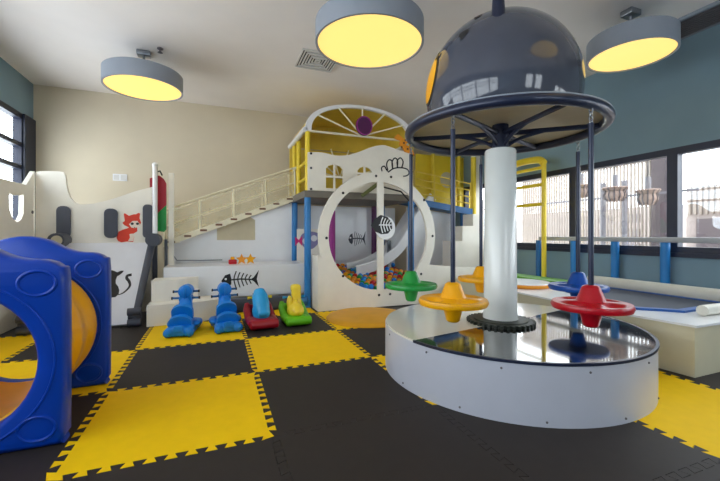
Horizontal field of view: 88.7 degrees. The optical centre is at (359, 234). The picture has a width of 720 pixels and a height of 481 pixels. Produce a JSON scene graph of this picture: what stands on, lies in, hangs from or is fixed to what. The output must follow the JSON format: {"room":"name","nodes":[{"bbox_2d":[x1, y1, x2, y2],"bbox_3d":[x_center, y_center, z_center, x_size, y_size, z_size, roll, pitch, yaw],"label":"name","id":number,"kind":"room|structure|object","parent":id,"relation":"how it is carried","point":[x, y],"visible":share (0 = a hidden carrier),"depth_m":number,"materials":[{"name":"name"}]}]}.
{"room":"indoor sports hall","nodes":[
{"label":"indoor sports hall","id":0,"kind":"room"},
{"bbox_2d":[0,57,32,118],"bbox_3d":[-3.289,-0.583,1.073,0.200,3.390,9.600,0,0,-21],"label":"wall","id":1,"kind":"structure","parent":0,"point":[16,91],"depth_m":5.08,"materials":[{"name":"blue paint"}]},
{"bbox_2d":[0,100,21,219],"bbox_3d":[-4.501,-0.768,4.298,0.100,1.920,2.090,0,0,-21],"label":"window","id":2,"kind":"structure","parent":1,"relation":"in","point":[16,141],"depth_m":5.21,"materials":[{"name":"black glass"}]},
{"bbox_2d":[22,114,35,181],"bbox_3d":[-4.892,-0.768,5.418,0.070,1.920,0.340,0,0,-21],"label":"trim","id":3,"kind":"structure","parent":1,"relation":"attached to","point":[28,124],"depth_m":5.37,"materials":[{"name":"black metal"}]},
{"bbox_2d":[0,304,415,421],"bbox_3d":[0.328,1.202,2.492,8.170,0.180,10.200,0,0,-21],"label":"floor","id":4,"kind":"structure","parent":0,"point":[11,332],"depth_m":4.66,"materials":[{"name":"rubber"}]},
{"bbox_2d":[0,171,34,333],"bbox_3d":[-3.892,0.117,3.871,0.062,1.950,1.950,0,0,-21],"label":"panel","id":5,"kind":"object","parent":4,"relation":"on","point":[24,224],"visible":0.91,"depth_m":4.33,"materials":[{"name":"white plastic"}]},
{"bbox_2d":[0,335,34,362],"bbox_3d":[-3.705,1.102,3.412,1.040,0.019,1.040,0,0,-21],"label":"foam mat","id":6,"kind":"object","parent":4,"relation":"on","point":[10,345],"visible":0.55,"depth_m":3.66,"materials":[{"name":"yellow rubber"}]},
{"bbox_2d":[0,392,107,480],"bbox_3d":[-2.044,1.102,1.916,1.040,0.020,1.040,0,0,-21],"label":"foam mat","id":7,"kind":"object","parent":4,"relation":"on","point":[33,464],"visible":0.52,"depth_m":1.82,"materials":[{"name":"black rubber"}]},
{"bbox_2d":[0,236,111,453],"bbox_3d":[-2.162,0.552,2.170,0.984,1.080,0.958,0,0,-21],"label":"tunnel","id":8,"kind":"object","parent":7,"relation":"on","point":[62,294],"visible":1,"depth_m":1.92,"materials":[{"name":"blue plastic"}]},
{"bbox_2d":[0,350,136,395],"bbox_3d":[-2.409,1.102,2.847,1.040,0.019,1.040,0,0,-21],"label":"foam mat","id":9,"kind":"object","parent":4,"relation":"on","point":[27,369],"visible":0.34,"depth_m":2.96,"materials":[{"name":"yellow rubber"}]},
{"bbox_2d":[1,326,153,362],"bbox_3d":[-2.775,1.102,3.778,1.040,0.020,1.040,0,0,-21],"label":"foam mat","id":10,"kind":"object","parent":4,"relation":"on","point":[126,338],"visible":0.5,"depth_m":3.73,"materials":[{"name":"black rubber"}]},
{"bbox_2d":[15,233,162,335],"bbox_3d":[-3.270,0.537,4.625,1.290,1.110,0.970,0,0,-21],"label":"panel","id":11,"kind":"object","parent":4,"relation":"on","point":[130,262],"visible":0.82,"depth_m":4.76,"materials":[{"name":"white plastic"}]},
{"bbox_2d":[35,171,151,310],"bbox_3d":[-3.598,0.127,5.050,1.352,1.931,0.090,0,0,-21],"label":"panel","id":12,"kind":"object","parent":4,"relation":"on","point":[127,218],"visible":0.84,"depth_m":5.01,"materials":[{"name":"white plastic"}]},
{"bbox_2d":[150,162,166,279],"bbox_3d":[-2.917,0.032,5.285,0.230,2.120,0.190,0,0,-21],"label":"post","id":13,"kind":"object","parent":4,"relation":"on","point":[158,184],"visible":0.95,"depth_m":5.27,"materials":[{"name":"white laminate"}]},
{"bbox_2d":[46,372,275,480],"bbox_3d":[-1.113,1.102,2.281,1.040,0.019,1.040,0,0,-21],"label":"foam mat","id":14,"kind":"object","parent":4,"relation":"on","point":[150,422],"visible":0.91,"depth_m":2.14,"materials":[{"name":"yellow rubber"}]},
{"bbox_2d":[58,436,291,480],"bbox_3d":[-0.748,1.103,1.350,1.040,0.019,1.040,0,0,-21],"label":"foam mat","id":15,"kind":"object","parent":4,"relation":"on","point":[255,461],"visible":0.91,"depth_m":1.72,"materials":[{"name":"rubber"}]},
{"bbox_2d":[107,339,256,391],"bbox_3d":[-1.478,1.103,3.212,1.040,0.019,1.040,0,0,-21],"label":"foam mat","id":16,"kind":"object","parent":4,"relation":"on","point":[198,361],"visible":0.79,"depth_m":3.12,"materials":[{"name":"black rubber"}]},
{"bbox_2d":[135,319,246,349],"bbox_3d":[-1.844,1.103,4.143,1.040,0.019,1.040,0,0,-21],"label":"foam mat","id":17,"kind":"object","parent":4,"relation":"on","point":[205,333],"visible":0.5,"depth_m":3.91,"materials":[{"name":"yellow rubber"}]},
{"bbox_2d":[163,284,201,337],"bbox_3d":[-1.978,0.834,4.137,0.360,0.516,0.583,0,0,-13],"label":"toy","id":18,"kind":"object","parent":17,"relation":"on","point":[182,322],"visible":1,"depth_m":4.03,"materials":[{"name":"blue plastic"}]},
{"bbox_2d":[209,282,242,333],"bbox_3d":[-1.567,0.834,4.298,0.360,0.516,0.583,0,0,-27],"label":"toy","id":19,"kind":"object","parent":17,"relation":"on","point":[226,319],"visible":1,"depth_m":4.18,"materials":[{"name":"blue plastic"}]},
{"bbox_2d":[163,167,295,266],"bbox_3d":[-2.105,-0.033,6.119,2.168,2.290,0.810,0,0,-21],"label":"staircase","id":20,"kind":"structure","parent":4,"relation":"on","point":[168,244],"depth_m":5.90,"materials":[{"name":"cream netting"},{"name":"cream painted wood"}]},
{"bbox_2d":[174,203,291,263],"bbox_3d":[-2.064,0.262,6.096,1.930,1.660,0.042,0,0,-21],"label":"panel","id":21,"kind":"object","parent":4,"relation":"on","point":[267,236],"visible":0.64,"depth_m":6.14,"materials":[{"name":"white laminate"}]},
{"bbox_2d":[164,261,303,297],"bbox_3d":[-1.854,0.779,5.650,1.985,0.665,0.686,0,0,-21],"label":"wall","id":22,"kind":"structure","parent":4,"relation":"on","point":[276,277],"depth_m":5.38,"materials":[{"name":"white paint"}]},
{"bbox_2d":[228,257,236,263],"bbox_3d":[-1.932,0.392,5.580,0.120,0.110,0.070,0,0,-21],"label":"block","id":23,"kind":"object","parent":22,"relation":"on","point":[232,260],"visible":0.98,"depth_m":5.56,"materials":[{"name":"red plastic"}]},
{"bbox_2d":[237,254,245,263],"bbox_3d":[-1.810,0.370,5.628,0.162,0.154,0.040,0,0,-21],"label":"star","id":24,"kind":"object","parent":22,"relation":"on","point":[241,258],"visible":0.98,"depth_m":5.61,"materials":[{"name":"orange plastic"}]},
{"bbox_2d":[246,254,255,263],"bbox_3d":[-1.690,0.370,5.675,0.162,0.154,0.040,0,0,-21],"label":"star","id":25,"kind":"object","parent":22,"relation":"on","point":[250,258],"visible":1,"depth_m":5.66,"materials":[{"name":"yellow plastic"}]},
{"bbox_2d":[231,294,307,311],"bbox_3d":[-1.326,0.995,5.362,1.209,0.195,0.238,0,0,-21],"label":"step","id":26,"kind":"structure","parent":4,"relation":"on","point":[239,301],"depth_m":5.34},
{"bbox_2d":[237,308,314,318],"bbox_3d":[-1.163,1.102,5.145,1.040,0.019,0.409,0,0,-21],"label":"foam mat","id":27,"kind":"object","parent":4,"relation":"on","point":[309,310],"visible":0.27,"depth_m":5.16,"materials":[{"name":"yellow rubber"}]},
{"bbox_2d":[240,313,335,338],"bbox_3d":[-0.913,1.102,4.508,1.040,0.019,1.040,0,0,-21],"label":"foam mat","id":28,"kind":"object","parent":4,"relation":"on","point":[317,324],"visible":0.49,"depth_m":4.24,"materials":[{"name":"black rubber"}]},
{"bbox_2d":[243,288,278,330],"bbox_3d":[-1.172,0.866,4.361,0.365,0.452,0.451,0,0,-27],"label":"toy","id":29,"kind":"object","parent":28,"relation":"on","point":[258,315],"visible":1,"depth_m":4.26,"materials":[{"name":"red plastic"}]},
{"bbox_2d":[278,284,311,326],"bbox_3d":[-0.799,0.857,4.529,0.350,0.471,0.431,0,0,-25],"label":"toy","id":30,"kind":"object","parent":28,"relation":"on","point":[294,312],"visible":1,"depth_m":4.45,"materials":[{"name":"plastic"}]},
{"bbox_2d":[245,330,370,371],"bbox_3d":[-0.547,1.102,3.577,1.040,0.020,1.040,0,0,-21],"label":"foam mat","id":31,"kind":"object","parent":4,"relation":"on","point":[280,351],"visible":0.84,"depth_m":3.47,"materials":[{"name":"yellow rubber"}]},
{"bbox_2d":[315,311,354,329],"bbox_3d":[0.018,1.102,4.873,1.040,0.020,1.040,0,0,-21],"label":"foam mat","id":32,"kind":"object","parent":4,"relation":"on","point":[323,314],"visible":0.24,"depth_m":4.58,"materials":[{"name":"yellow rubber"}]},
{"bbox_2d":[326,307,394,327],"bbox_3d":[0.108,1.069,4.844,1.100,0.045,1.100,0,0,-21],"label":"mat","id":33,"kind":"object","parent":32,"relation":"on","point":[358,317],"visible":0.73,"depth_m":4.66,"materials":[{"name":"orange plastic"}]},
{"bbox_2d":[254,357,431,435],"bbox_3d":[-0.182,1.102,2.646,1.040,0.020,1.040,0,0,-21],"label":"foam mat","id":34,"kind":"object","parent":4,"relation":"on","point":[300,397],"visible":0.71,"depth_m":2.50,"materials":[{"name":"black rubber"}]},
{"bbox_2d":[288,104,413,307],"bbox_3d":[-0.158,-0.467,6.357,1.940,3.158,1.370,0,0,-21],"label":"playhouse","id":35,"kind":"object","parent":4,"relation":"on","point":[369,133],"visible":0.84,"depth_m":5.99,"materials":[{"name":"yellow paint"}]},
{"bbox_2d":[295,229,320,261],"bbox_3d":[-0.861,0.247,6.437,0.550,0.692,0.027,0,0,-21],"label":"board","id":36,"kind":"object","parent":35,"relation":"attached to","point":[299,240],"visible":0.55,"depth_m":6.38,"materials":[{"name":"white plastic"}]},
{"bbox_2d":[394,134,414,155],"bbox_3d":[0.730,-1.470,6.030,0.380,0.332,0.022,0,0,-21],"label":"cutout","id":37,"kind":"object","parent":35,"relation":"attached to","point":[403,142],"visible":0.82,"depth_m":6.02,"materials":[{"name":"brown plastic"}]},
{"bbox_2d":[337,328,384,356],"bbox_3d":[0.384,1.102,3.942,1.040,0.020,1.040,0,0,-21],"label":"foam mat","id":38,"kind":"object","parent":4,"relation":"on","point":[372,340],"visible":0.31,"depth_m":3.87,"materials":[{"name":"black rubber"}]},
{"bbox_2d":[298,172,475,311],"bbox_3d":[0.595,0.074,6.565,3.202,2.036,1.732,0,0,-21],"label":"pit","id":39,"kind":"object","parent":4,"relation":"on","point":[345,234],"visible":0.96,"depth_m":5.64,"materials":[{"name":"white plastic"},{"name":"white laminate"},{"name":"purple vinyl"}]},
{"bbox_2d":[346,193,435,274],"bbox_3d":[0.588,0.000,6.884,1.883,1.584,0.578,0,0,-32],"label":"slide","id":40,"kind":"object","parent":39,"relation":"attached to","point":[398,242],"visible":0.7,"depth_m":6.80,"materials":[{"name":"white plastic"}]},
{"bbox_2d":[273,405,528,480],"bbox_3d":[0.183,1.102,1.715,1.040,0.020,1.040,0,0,-21],"label":"foam mat","id":41,"kind":"object","parent":4,"relation":"on","point":[422,444],"visible":0.89,"depth_m":1.85,"materials":[{"name":"black rubber"}]},
{"bbox_2d":[371,355,437,404],"bbox_3d":[0.749,1.103,3.012,1.040,0.019,1.040,0,0,-21],"label":"foam mat","id":42,"kind":"object","parent":4,"relation":"on","point":[380,358],"visible":0.06,"depth_m":3.17,"materials":[{"name":"yellow rubber"}]},
{"bbox_2d":[406,207,449,270],"bbox_3d":[1.417,0.282,7.340,1.100,1.620,0.030,0,0,-21],"label":"panel","id":43,"kind":"object","parent":4,"relation":"on","point":[441,220],"visible":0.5,"depth_m":7.36,"materials":[{"name":"white laminate"}]},
{"bbox_2d":[399,154,475,225],"bbox_3d":[1.682,-0.273,7.390,1.806,2.770,0.730,0,0,-21],"label":"bridge deck","id":44,"kind":"object","parent":4,"relation":"on","point":[431,172],"visible":0.75,"depth_m":7.59,"materials":[{"name":"yellow paint"}]},
{"bbox_2d":[442,214,483,266],"bbox_3d":[1.946,0.362,6.940,0.718,1.500,0.300,0,0,-21],"label":"block","id":45,"kind":"object","parent":4,"relation":"on","point":[467,235],"visible":0.61,"depth_m":6.83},
{"bbox_2d":[471,156,479,213],"bbox_3d":[2.325,-0.323,7.400,0.140,2.870,0.120,0,0,-21],"label":"pillar","id":46,"kind":"structure","parent":4,"relation":"on","point":[477,157],"depth_m":7.34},
{"bbox_2d":[433,405,719,480],"bbox_3d":[1.114,1.102,2.081,1.040,0.019,1.040,0,0,-21],"label":"foam mat","id":47,"kind":"object","parent":4,"relation":"on","point":[632,451],"visible":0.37,"depth_m":1.85,"materials":[{"name":"black rubber"}]},
{"bbox_2d":[385,0,659,428],"bbox_3d":[1.206,-0.441,3.057,1.989,3.065,1.989,0,0,33],"label":"carousel","id":48,"kind":"object","parent":47,"relation":"on","point":[511,79],"visible":0.96,"depth_m":2.53,"materials":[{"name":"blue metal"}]},
{"bbox_2d":[385,144,437,301],"bbox_3d":[0.460,-0.115,3.318,0.470,1.424,0.470,0,0,-21],"label":"swing","id":49,"kind":"object","parent":48,"relation":"hanging from","point":[410,284],"visible":1,"depth_m":3.29,"materials":[{"name":"green plastic"}]},
{"bbox_2d":[418,115,488,322],"bbox_3d":[0.638,-0.115,2.528,0.470,1.424,0.470,0,0,-21],"label":"swing","id":50,"kind":"object","parent":48,"relation":"hanging from","point":[452,299],"visible":1,"depth_m":2.49,"materials":[{"name":"yellow plastic"}]},
{"bbox_2d":[458,155,483,292],"bbox_3d":[1.252,-0.115,3.810,0.470,1.424,0.470,0,0,-21],"label":"swing","id":51,"kind":"object","parent":48,"relation":"hanging from","point":[477,278],"visible":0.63,"depth_m":3.79,"materials":[{"name":"yellow plastic"}]},
{"bbox_2d":[548,141,610,295],"bbox_3d":[1.903,-0.115,3.214,0.470,1.424,0.470,0,0,-21],"label":"swing","id":52,"kind":"object","parent":48,"relation":"hanging from","point":[577,279],"visible":0.74,"depth_m":3.20,"materials":[{"name":"plastic"}]},
{"bbox_2d":[550,108,635,327],"bbox_3d":[1.498,-0.115,2.388,0.470,1.424,0.470,0,0,-21],"label":"swing","id":53,"kind":"object","parent":48,"relation":"hanging from","point":[590,302],"visible":1,"depth_m":2.36,"materials":[{"name":"red plastic"}]},
{"bbox_2d":[455,276,719,377],"bbox_3d":[2.647,0.825,4.610,1.675,0.534,3.330,0,0,-21],"label":"trampoline","id":54,"kind":"object","parent":4,"relation":"on","point":[684,319],"visible":0.5,"depth_m":3.15,"materials":[{"name":"white leather"}]},
{"bbox_2d":[517,156,546,276],"bbox_3d":[2.675,-0.273,5.939,0.110,1.921,0.781,0,0,-21],"label":"climbing frame","id":55,"kind":"object","parent":54,"relation":"on","point":[540,160],"visible":0.64,"depth_m":5.62,"materials":[{"name":"yellow paint"}]},
{"bbox_2d":[517,278,549,288],"bbox_3d":[2.191,0.660,4.985,0.750,0.056,0.750,0,0,-21],"label":"pad","id":56,"kind":"object","parent":54,"relation":"on","point":[521,283],"visible":0.48,"depth_m":4.68,"materials":[{"name":"white plastic"}]},
{"bbox_2d":[517,273,567,281],"bbox_3d":[2.587,0.660,5.591,0.300,0.056,1.280,0,0,-21],"label":"pad","id":57,"kind":"object","parent":54,"relation":"on","point":[523,276],"visible":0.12,"depth_m":5.41,"materials":[{"name":"plastic"}]},
{"bbox_2d":[536,237,719,283],"bbox_3d":[3.414,0.360,4.714,0.094,0.657,2.843,0,0,-21],"label":"rail","id":58,"kind":"object","parent":54,"relation":"on","point":[665,242],"visible":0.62,"depth_m":4.75,"materials":[{"name":"blue metal"}]},
{"bbox_2d":[634,370,719,457],"bbox_3d":[2.045,1.103,2.446,1.040,0.019,1.040,0,0,-21],"label":"foam mat","id":59,"kind":"object","parent":4,"relation":"on","point":[688,411],"visible":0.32,"depth_m":2.24,"materials":[{"name":"yellow rubber"}]},
{"bbox_2d":[654,459,719,480],"bbox_3d":[1.479,1.103,1.150,1.040,0.019,1.040,0,0,-21],"label":"foam mat","id":60,"kind":"object","parent":4,"relation":"on","point":[712,473],"visible":0.92,"depth_m":1.68,"materials":[{"name":"black rubber"}]},
{"bbox_2d":[658,368,719,389],"bbox_3d":[2.976,1.103,2.811,1.040,0.019,1.040,0,0,-21],"label":"foam mat","id":61,"kind":"object","parent":4,"relation":"on","point":[712,380],"visible":0.08,"depth_m":2.80,"materials":[{"name":"rubber"}]},
{"bbox_3d":[-2.094,1.103,4.780,1.040,0.018,0.409,0,0,-21],"label":"foam mat","id":62,"kind":"object","parent":4,"relation":"on","visible":0},
{"bbox_2d":[146,276,217,326],"bbox_3d":[-2.226,0.832,4.772,0.861,0.520,0.570,0,0,-21],"label":"steps","id":63,"kind":"structure","parent":62,"relation":"on","point":[158,311],"depth_m":4.61,"materials":[{"name":"white plastic"}]},
{"bbox_2d":[33,84,449,277],"bbox_3d":[-1.462,-0.583,7.053,7.970,3.390,0.200,0,0,-21],"label":"wall","id":64,"kind":"structure","parent":0,"point":[90,137],"depth_m":6.25,"materials":[{"name":"beige paint"}]},
{"bbox_2d":[113,174,126,180],"bbox_3d":[-3.899,-0.928,5.980,0.200,0.110,0.018,0,0,-21],"label":"wall socket","id":65,"kind":"object","parent":64,"relation":"attached to","point":[116,177],"visible":1,"depth_m":5.97,"materials":[{"name":"white plastic"}]},
{"bbox_2d":[0,0,716,124],"bbox_3d":[0.328,-2.378,2.492,8.170,0.200,10.200,0,0,-21],"label":"ceiling","id":66,"kind":"structure","parent":0,"point":[239,54],"depth_m":4.32,"materials":[{"name":"paint"}]},
{"bbox_2d":[101,49,182,101],"bbox_3d":[-2.690,-2.043,4.584,0.880,0.470,0.880,0,0,-21],"label":"pendant lamp","id":67,"kind":"object","parent":66,"relation":"hanging from","point":[136,78],"visible":1,"depth_m":4.40,"materials":[{"name":"metal"}]},
{"bbox_2d":[103,75,180,100],"bbox_3d":[-2.690,-1.829,4.584,0.836,0.018,0.836,0,0,-21],"label":"diffuser","id":68,"kind":"object","parent":67,"relation":"attached to","point":[140,87],"depth_m":4.55,"materials":[{"name":"yellow plastic"}]},
{"bbox_2d":[157,47,162,53],"bbox_3d":[-2.442,-2.248,4.499,0.070,0.060,0.070,0,0,-21],"label":"sprinkler","id":69,"kind":"object","parent":66,"relation":"attached to","point":[160,49],"visible":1,"depth_m":4.49,"materials":[{"name":"grey metal"}]},
{"bbox_2d":[295,48,335,72],"bbox_3d":[-0.555,-2.267,4.810,0.500,0.021,0.500,0,0,-21],"label":"ceiling vent","id":70,"kind":"object","parent":66,"relation":"in","point":[310,59],"visible":0.88,"depth_m":4.83,"materials":[{"name":"white metal"}]},
{"bbox_2d":[315,0,423,68],"bbox_3d":[0.090,-2.038,3.494,1.020,0.480,1.020,0,0,-21],"label":"pendant lamp","id":71,"kind":"object","parent":66,"relation":"hanging from","point":[357,34],"visible":1,"depth_m":3.30,"materials":[{"name":"metal"}]},
{"bbox_2d":[586,6,680,72],"bbox_3d":[2.753,-2.043,3.744,0.770,0.470,0.770,0,0,-21],"label":"pendant lamp","id":72,"kind":"object","parent":66,"relation":"hanging from","point":[632,44],"visible":1,"depth_m":3.60,"materials":[{"name":"metal"}]},
{"bbox_2d":[589,38,677,70],"bbox_3d":[2.753,-1.829,3.744,0.726,0.018,0.726,0,0,-21],"label":"diffuser","id":73,"kind":"object","parent":72,"relation":"attached to","point":[620,54],"depth_m":3.70,"materials":[{"name":"yellow plastic"}]},
{"bbox_2d":[678,0,719,39],"bbox_3d":[3.855,-2.260,3.221,0.450,0.034,2.860,0,0,-21],"label":"beam","id":74,"kind":"structure","parent":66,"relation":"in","point":[708,16],"depth_m":3.86,"materials":[{"name":"black metal"}]},
{"bbox_2d":[455,24,719,288],"bbox_3d":[3.944,-0.583,3.911,0.200,3.390,9.600,0,0,-21],"label":"wall","id":75,"kind":"structure","parent":0,"point":[673,101],"depth_m":4.51,"materials":[{"name":"blue paint"}]},
{"bbox_2d":[464,184,483,214],"bbox_3d":[2.528,-0.403,7.383,0.100,1.230,1.300,0,0,-21],"label":"window","id":76,"kind":"structure","parent":75,"relation":"in","point":[466,199],"depth_m":7.93,"materials":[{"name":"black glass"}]},
{"bbox_2d":[517,167,571,248],"bbox_3d":[3.005,-0.403,6.169,0.100,1.230,1.310,0,0,-21],"label":"window","id":77,"kind":"structure","parent":75,"relation":"in","point":[565,171],"depth_m":5.80,"materials":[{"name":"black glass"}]},
{"bbox_2d":[517,247,719,258],"bbox_3d":[3.882,0.237,3.752,0.029,0.050,9.050,0,0,-21],"label":"trim","id":78,"kind":"structure","parent":75,"relation":"attached to","point":[642,253],"depth_m":4.62,"materials":[{"name":"metal"}]},
{"bbox_2d":[572,148,671,252],"bbox_3d":[3.481,-0.403,4.954,0.100,1.230,1.300,0,0,-21],"label":"window","id":79,"kind":"structure","parent":75,"relation":"in","point":[665,153],"depth_m":4.75,"materials":[{"name":"black metal"}]},
{"bbox_2d":[672,139,719,253],"bbox_3d":[3.956,-0.403,3.744,0.100,1.230,1.300,0,0,-21],"label":"window","id":80,"kind":"structure","parent":75,"relation":"in","point":[677,152],"depth_m":4.29,"materials":[{"name":"black metal"}]},
{"label":"outside","id":81,"kind":"structure","parent":0,"visible":0},
{"bbox_3d":[14.193,1.292,12.014,24.800,0.200,28.000,0,0,-21],"label":"terrace","id":82,"kind":"object","parent":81,"visible":0},
{"bbox_2d":[520,160,650,245],"bbox_3d":[5.398,-0.283,9.240,0.080,2.950,3.540,0,0,-21],"label":"screen","id":83,"kind":"object","parent":82,"relation":"on","point":[559,184],"visible":0.22,"depth_m":9.03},
{"bbox_2d":[483,180,699,244],"bbox_3d":[4.846,0.042,9.045,0.100,2.300,5.700,0,0,-21],"label":"railing","id":84,"kind":"object","parent":82,"relation":"on","point":[624,182],"visible":0.53,"depth_m":7.92,"materials":[{"name":"grey metal"}]},
{"bbox_2d":[517,204,685,246],"bbox_3d":[9.275,0.142,14.650,2.030,2.100,7.500,0,0,-21],"label":"building","id":85,"kind":"structure","parent":82,"relation":"on","point":[519,217],"depth_m":12.85,"materials":[{"name":"white concrete"}]},
{"bbox_2d":[651,157,666,245],"bbox_3d":[6.151,-0.283,7.457,0.300,2.950,0.290,0,0,-21],"label":"pillar","id":86,"kind":"structure","parent":82,"relation":"on","point":[658,166],"depth_m":7.39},
{"bbox_2d":[686,179,719,247],"bbox_3d":[8.940,-0.008,6.838,1.360,2.400,4.200,0,0,-21],"label":"building","id":87,"kind":"structure","parent":82,"relation":"on","point":[703,205],"depth_m":8.25,"materials":[{"name":"white concrete"}]},
{"bbox_3d":[4.511,-0.508,8.215,0.200,3.400,6.060,0,0,-21],"label":"beam","id":88,"kind":"structure","parent":82,"relation":"on","visible":0},
{"bbox_2d":[581,174,587,197],"bbox_3d":[4.678,-1.440,7.791,0.363,1.335,0.363,0,0,-21],"label":"hanging planter","id":89,"kind":"object","parent":88,"relation":"hanging from","point":[584,187],"visible":0.37,"depth_m":7.66,"materials":[{"name":"beige ceramic"}]},
{"bbox_2d":[602,175,628,201],"bbox_3d":[4.938,-1.372,7.128,0.448,1.472,0.448,0,0,-21],"label":"hanging planter","id":90,"kind":"object","parent":88,"relation":"hanging from","point":[614,193],"visible":0.96,"depth_m":7.02,"materials":[{"name":"beige ceramic"}]},
{"bbox_2d":[635,160,660,205],"bbox_3d":[5.151,-1.315,6.584,0.384,1.586,0.384,0,0,-21],"label":"hanging planter","id":91,"kind":"object","parent":88,"relation":"hanging from","point":[648,196],"visible":0.99,"depth_m":6.50,"materials":[{"name":"beige ceramic"}]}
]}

